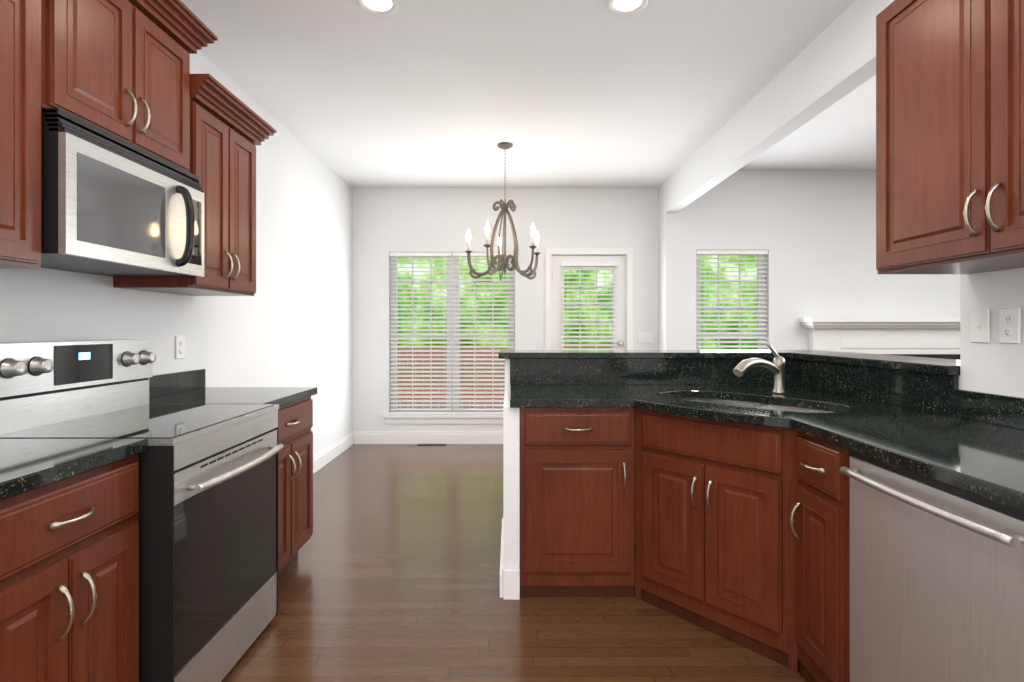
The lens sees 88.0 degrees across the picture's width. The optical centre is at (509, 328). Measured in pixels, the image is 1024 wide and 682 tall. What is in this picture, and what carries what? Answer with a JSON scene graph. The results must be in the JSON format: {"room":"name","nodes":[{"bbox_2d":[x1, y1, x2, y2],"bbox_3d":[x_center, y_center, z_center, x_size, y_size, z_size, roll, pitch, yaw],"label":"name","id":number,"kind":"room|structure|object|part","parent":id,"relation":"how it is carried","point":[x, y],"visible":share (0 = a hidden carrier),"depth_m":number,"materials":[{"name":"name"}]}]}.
{"room":"kitchen","nodes":[
{"label":"kitchen","id":0,"kind":"room"},
{"bbox_2d":[0,50,352,456],"bbox_3d":[-1.750,-0.138,2.020,0.120,2.745,7.640,0,0,0],"label":"wall","id":1,"kind":"structure","parent":0,"point":[289,323],"depth_m":3.69,"materials":[{"name":"paint"}]},
{"bbox_2d":[0,0,40,268],"bbox_3d":[-1.484,-0.630,1.173,0.408,0.910,0.745,0,0,0],"label":"upper cabinet","id":2,"kind":"object","parent":1,"relation":"attached to","point":[20,134],"visible":1,"depth_m":1.47,"materials":[{"name":"brown wood"}]},
{"bbox_2d":[41,0,217,171],"bbox_3d":[-1.484,-0.963,1.900,0.408,0.625,0.840,0,0,0],"label":"upper cabinet","id":3,"kind":"object","parent":1,"relation":"attached to","point":[120,69],"visible":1,"depth_m":1.86,"materials":[{"name":"brown wood"}]},
{"bbox_2d":[41,108,203,276],"bbox_3d":[-1.458,-0.432,1.900,0.455,0.425,0.702,0,0,0],"label":"over-the-range microwave","id":4,"kind":"object","parent":3,"relation":"attached to","point":[113,205],"visible":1,"depth_m":1.76,"materials":[{"name":"silver metal"}]},
{"bbox_2d":[149,369,204,397],"bbox_3d":[-1.677,0.270,1.653,0.019,0.100,2.505,0,0,0],"label":"backsplash","id":5,"kind":"structure","parent":1,"relation":"attached to","point":[165,384],"depth_m":2.65,"materials":[{"name":"stone"}]},
{"bbox_2d":[176,336,184,358],"bbox_3d":[-1.683,0.095,2.710,0.007,0.118,0.072,0,0,0],"label":"outlet","id":6,"kind":"object","parent":1,"relation":"attached to","point":[180,347],"visible":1,"depth_m":2.71,"materials":[{"name":"white plastic"}]},
{"bbox_2d":[113,74,275,295],"bbox_3d":[-1.484,-0.630,2.579,0.408,0.910,0.649,0,0,0],"label":"upper cabinet","id":7,"kind":"object","parent":1,"relation":"attached to","point":[229,130],"visible":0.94,"depth_m":2.49,"materials":[{"name":"brown wood"}]},
{"bbox_2d":[313,431,354,473],"bbox_3d":[-1.679,1.169,4.319,0.019,0.132,2.739,0,0,0],"label":"baseboard","id":8,"kind":"structure","parent":1,"relation":"attached to","point":[324,457],"depth_m":5.00,"materials":[{"name":"white wood"}]},
{"bbox_2d":[353,188,657,433],"bbox_3d":[0.013,-0.190,5.765,3.405,2.850,0.150,0,0,0],"label":"wall","id":9,"kind":"structure","parent":0,"point":[386,221],"depth_m":5.69,"materials":[{"name":"paint"}]},
{"bbox_2d":[355,431,502,443],"bbox_3d":[-0.642,1.169,5.681,2.035,0.132,0.016,0,0,0],"label":"baseboard","id":10,"kind":"structure","parent":9,"relation":"attached to","point":[361,437],"depth_m":5.67,"materials":[{"name":"white wood"}]},
{"bbox_2d":[384,256,514,423],"bbox_3d":[-0.623,0.098,5.730,1.444,1.841,0.160,0,0,0],"label":"window","id":11,"kind":"structure","parent":9,"relation":"in","point":[452,290],"depth_m":5.76,"materials":[{"name":"white plastic"}]},
{"bbox_2d":[390,252,451,413],"bbox_3d":[-0.961,0.046,5.724,0.666,1.735,0.056,0,0,0],"label":"window blind","id":12,"kind":"object","parent":11,"relation":"attached to","point":[420,254],"visible":0.96,"depth_m":5.72,"materials":[{"name":"white plastic"}]},
{"bbox_3d":[-0.623,0.969,5.705,1.444,0.098,0.110,0,0,0],"label":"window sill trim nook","id":13,"kind":"part","parent":11,"relation":"part of","materials":[{"name":"white wood"}]},
{"bbox_2d":[452,252,513,413],"bbox_3d":[-0.285,0.046,5.724,0.666,1.735,0.056,0,0,0],"label":"window blind","id":14,"kind":"object","parent":11,"relation":"attached to","point":[472,254],"visible":0.88,"depth_m":5.72,"materials":[{"name":"white plastic"}]},
{"bbox_2d":[552,256,625,349],"bbox_3d":[0.845,0.218,5.705,0.806,2.017,0.117,0,0,0],"label":"door","id":15,"kind":"structure","parent":9,"relation":"in","point":[615,264],"depth_m":5.72,"materials":[{"name":"white wood"}]},
{"bbox_2d":[545,248,632,349],"bbox_3d":[0.849,0.187,5.731,0.938,2.096,0.118,0,0,0],"label":"door frame","id":16,"kind":"structure","parent":9,"relation":"attached to","point":[626,252],"depth_m":5.67,"materials":[{"name":"white wood"}]},
{"bbox_2d":[638,332,652,342],"bbox_3d":[1.455,0.095,5.680,0.165,0.118,0.014,0,0,0],"label":"light switch","id":17,"kind":"object","parent":9,"relation":"attached to","point":[645,337],"visible":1,"depth_m":5.68,"materials":[{"name":"white plastic"}]},
{"bbox_2d":[503,390,519,569],"bbox_3d":[0.007,0.797,2.723,0.074,0.874,0.577,0,0,0],"label":"wall","id":18,"kind":"structure","parent":0,"point":[511,488],"depth_m":2.43,"materials":[{"name":"paint"}]},
{"bbox_2d":[500,518,509,599],"bbox_3d":[-0.028,1.169,2.789,0.038,0.132,0.743,0,0,0],"label":"baseboard","id":19,"kind":"structure","parent":18,"relation":"attached to","point":[509,584],"depth_m":2.42,"materials":[{"name":"white wood"}]},
{"bbox_2d":[221,444,805,681],"bbox_3d":[2.055,1.265,1.960,7.730,0.060,7.760,0,0,0],"label":"floor","id":20,"kind":"structure","parent":0,"point":[391,572],"depth_m":2.31,"materials":[{"name":"brown wood"}]},
{"bbox_2d":[0,454,138,681],"bbox_3d":[-1.357,0.797,1.282,0.662,0.875,0.524,0,0,0],"label":"base cabinet","id":21,"kind":"object","parent":20,"relation":"on","point":[69,579],"visible":1,"depth_m":1.29,"materials":[{"name":"brown wood"}]},
{"bbox_2d":[0,339,283,681],"bbox_3d":[-1.300,0.640,1.900,0.772,1.190,0.710,0,0,0],"label":"range","id":22,"kind":"object","parent":20,"relation":"on","point":[208,542],"visible":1,"depth_m":1.77,"materials":[{"name":"silver metal"}]},
{"bbox_2d":[279,396,312,575],"bbox_3d":[-1.357,0.797,2.575,0.662,0.875,0.621,0,0,0],"label":"base cabinet","id":23,"kind":"object","parent":20,"relation":"on","point":[295,481],"visible":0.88,"depth_m":2.62,"materials":[{"name":"brown wood"}]},
{"bbox_2d":[0,387,316,500],"bbox_3d":[-1.371,0.339,1.653,0.633,0.038,2.505,0,0,0],"label":"countertop","id":24,"kind":"structure","parent":23,"relation":"on","point":[27,465],"depth_m":1.43,"materials":[{"name":"stone"}]},
{"bbox_2d":[417,444,445,445],"bbox_3d":[-0.830,1.232,5.633,0.300,0.005,0.065,0,0,0],"label":"floor vent","id":25,"kind":"object","parent":20,"relation":"in","point":[431,445],"visible":1,"depth_m":5.60,"materials":[{"name":"brown metal"}]},
{"bbox_2d":[520,408,633,596],"bbox_3d":[0.309,0.797,2.705,0.523,0.875,0.662,0,0,0],"label":"base cabinet","id":26,"kind":"object","parent":20,"relation":"on","point":[576,502],"visible":0.98,"depth_m":2.41,"materials":[{"name":"brown wood"}]},
{"bbox_2d":[635,398,834,672],"bbox_3d":[1.000,0.797,2.336,0.636,0.875,0.860,0,0,-41],"label":"base cabinet","id":27,"kind":"object","parent":20,"relation":"on","point":[715,538],"visible":0.92,"depth_m":2.11,"materials":[{"name":"brown wood"}]},
{"bbox_2d":[510,385,1023,511],"bbox_3d":[0.819,0.339,1.744,1.638,0.038,2.588,0,0,0],"label":"countertop","id":28,"kind":"structure","parent":27,"relation":"on","point":[985,460],"depth_m":1.83,"materials":[{"name":"stone"}]},
{"bbox_2d":[733,342,786,393],"bbox_3d":[1.206,0.193,2.564,0.342,0.254,0.066,0,0,-25],"label":"faucet","id":29,"kind":"object","parent":28,"relation":"on","point":[776,367],"visible":1,"depth_m":2.59,"materials":[{"name":"silver metal"}]},
{"bbox_2d":[790,432,851,681],"bbox_3d":[1.305,0.797,1.756,0.662,0.875,0.285,0,0,0],"label":"base cabinet","id":30,"kind":"object","parent":20,"relation":"on","point":[821,508],"visible":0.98,"depth_m":1.72,"materials":[{"name":"brown wood"}]},
{"bbox_2d":[799,317,959,359],"bbox_3d":[3.950,0.562,5.279,2.020,1.345,0.238,0,0,0],"label":"fireplace","id":31,"kind":"object","parent":20,"relation":"on","point":[933,337],"visible":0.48,"depth_m":5.29,"materials":[{"name":"white wood"}]},
{"bbox_2d":[840,451,1023,681],"bbox_3d":[1.290,0.798,1.308,0.641,0.874,0.605,0,0,0],"label":"dishwasher","id":32,"kind":"object","parent":20,"relation":"on","point":[936,581],"visible":1,"depth_m":1.29,"materials":[{"name":"silver metal"}]},
{"bbox_2d":[180,0,855,187],"bbox_3d":[-0.110,-1.613,1.960,3.400,0.205,7.760,0,0,0],"label":"ceiling","id":33,"kind":"structure","parent":0,"point":[555,93],"depth_m":3.20,"materials":[{"name":"paint"}]},
{"bbox_2d":[357,0,398,15],"bbox_3d":[-0.610,-1.504,2.450,0.190,0.008,0.190,0,0,0],"label":"recessed light","id":34,"kind":"object","parent":33,"relation":"in","point":[382,7],"visible":1,"depth_m":2.48,"materials":[{"name":"white plastic"}]},
{"bbox_2d":[465,142,540,280],"bbox_3d":[-0.056,-0.961,4.363,0.635,1.094,0.638,0,0,0],"label":"chandelier","id":35,"kind":"object","parent":33,"relation":"hanging from","point":[503,259],"visible":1,"depth_m":4.34,"materials":[{"name":"grey metal"}]},
{"bbox_2d":[607,0,648,15],"bbox_3d":[0.543,-1.504,2.450,0.190,0.008,0.190,0,0,0],"label":"recessed light","id":36,"kind":"object","parent":33,"relation":"in","point":[623,7],"visible":0.96,"depth_m":2.48,"materials":[{"name":"white plastic"}]},
{"bbox_2d":[505,359,634,543],"bbox_3d":[0.865,0.704,3.099,1.790,1.063,0.121,0,0,0],"label":"wall","id":37,"kind":"structure","parent":0,"point":[507,361],"depth_m":3.04,"materials":[{"name":"paint"}]},
{"bbox_2d":[510,359,793,384],"bbox_3d":[0.810,0.245,3.028,1.620,0.149,0.020,0,0,0],"label":"backsplash","id":38,"kind":"structure","parent":37,"relation":"attached to","point":[522,371],"depth_m":3.02,"materials":[{"name":"stone"}]},
{"bbox_2d":[498,350,959,374],"bbox_3d":[0.948,0.152,2.656,2.025,0.035,1.447,0,0,0],"label":"bar","id":39,"kind":"object","parent":37,"relation":"on","point":[931,365],"visible":0.96,"depth_m":3.00,"materials":[{"name":"black stone"}]},
{"bbox_2d":[658,181,677,349],"bbox_3d":[1.653,-0.190,5.545,0.125,2.850,0.289,0,0,0],"label":"wall","id":40,"kind":"structure","parent":0,"point":[667,280],"depth_m":5.40,"materials":[{"name":"paint"}]},
{"bbox_2d":[739,75,875,169],"bbox_3d":[3.755,-1.665,1.960,4.330,0.100,7.760,0,0,0],"label":"ceiling","id":41,"kind":"structure","parent":0,"point":[840,134],"depth_m":4.57,"materials":[{"name":"paint"}]},
{"bbox_2d":[678,170,959,349],"bbox_3d":[3.757,-0.190,5.475,4.085,2.850,0.150,0,0,0],"label":"wall","id":42,"kind":"structure","parent":0,"point":[813,232],"depth_m":5.40,"materials":[{"name":"paint"}]},
{"bbox_2d":[696,255,765,349],"bbox_3d":[2.270,0.050,5.489,0.736,1.706,0.062,0,0,0],"label":"window","id":43,"kind":"structure","parent":42,"relation":"in","point":[735,335],"depth_m":5.47,"materials":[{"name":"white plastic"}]},
{"bbox_2d":[696,250,767,349],"bbox_3d":[2.270,0.050,5.434,0.728,1.702,0.056,0,0,0],"label":"window blind","id":44,"kind":"object","parent":43,"relation":"attached to","point":[732,252],"visible":0.42,"depth_m":5.43,"materials":[{"name":"white plastic"}]},
{"bbox_2d":[960,268,1023,397],"bbox_3d":[1.700,-0.190,0.065,0.120,2.850,3.730,0,0,0],"label":"wall","id":45,"kind":"structure","parent":0,"point":[994,366],"depth_m":1.80,"materials":[{"name":"paint"}]},
{"bbox_2d":[666,0,893,211],"bbox_3d":[1.647,-1.400,1.800,0.115,0.430,7.199,0,0,0],"label":"header","id":46,"kind":"object","parent":45,"relation":"attached to","point":[833,62],"visible":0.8,"depth_m":3.02,"materials":[{"name":"paint"}]},
{"bbox_2d":[794,359,1023,429],"bbox_3d":[1.629,0.245,1.744,0.017,0.149,2.588,0,0,0],"label":"backsplash","id":47,"kind":"structure","parent":45,"relation":"attached to","point":[939,393],"depth_m":2.13,"materials":[{"name":"stone"}]},
{"bbox_2d":[876,0,1023,273],"bbox_3d":[1.450,-0.660,1.440,0.376,0.930,0.920,0,0,0],"label":"upper cabinet","id":48,"kind":"object","parent":45,"relation":"attached to","point":[949,136],"visible":1,"depth_m":1.57,"materials":[{"name":"brown wood"}]},
{"bbox_2d":[971,308,989,342],"bbox_3d":[1.630,-0.010,1.845,0.014,0.118,0.072,0,0,0],"label":"light switch","id":49,"kind":"object","parent":45,"relation":"attached to","point":[980,325],"visible":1,"depth_m":1.84,"materials":[{"name":"white plastic"}]},
{"bbox_2d":[999,307,1020,343],"bbox_3d":[1.633,-0.010,1.735,0.007,0.118,0.072,0,0,0],"label":"outlet","id":50,"kind":"object","parent":45,"relation":"attached to","point":[1009,325],"visible":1,"depth_m":1.73,"materials":[{"name":"white plastic"}]},
{"label":"outside","id":51,"kind":"structure","parent":0,"visible":0},
{"bbox_2d":[400,390,500,407],"bbox_3d":[1.000,1.460,9.270,18.000,0.050,6.840,0,0,0],"label":"deck","id":52,"kind":"object","parent":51,"point":[462,402],"depth_m":10.17,"materials":[{"name":"brown wood"}]},
{"bbox_2d":[397,346,612,407],"bbox_3d":[-0.613,1.353,8.100,5.174,2.165,0.120,0,0,0],"label":"fence","id":53,"kind":"object","parent":52,"relation":"on","point":[459,377],"visible":0.02,"depth_m":8.09,"materials":[{"name":"brown wood"}]},
{"bbox_2d":[397,255,756,386],"bbox_3d":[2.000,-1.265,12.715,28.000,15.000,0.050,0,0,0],"label":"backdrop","id":54,"kind":"structure","parent":51,"point":[584,292],"depth_m":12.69,"materials":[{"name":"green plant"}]}
]}

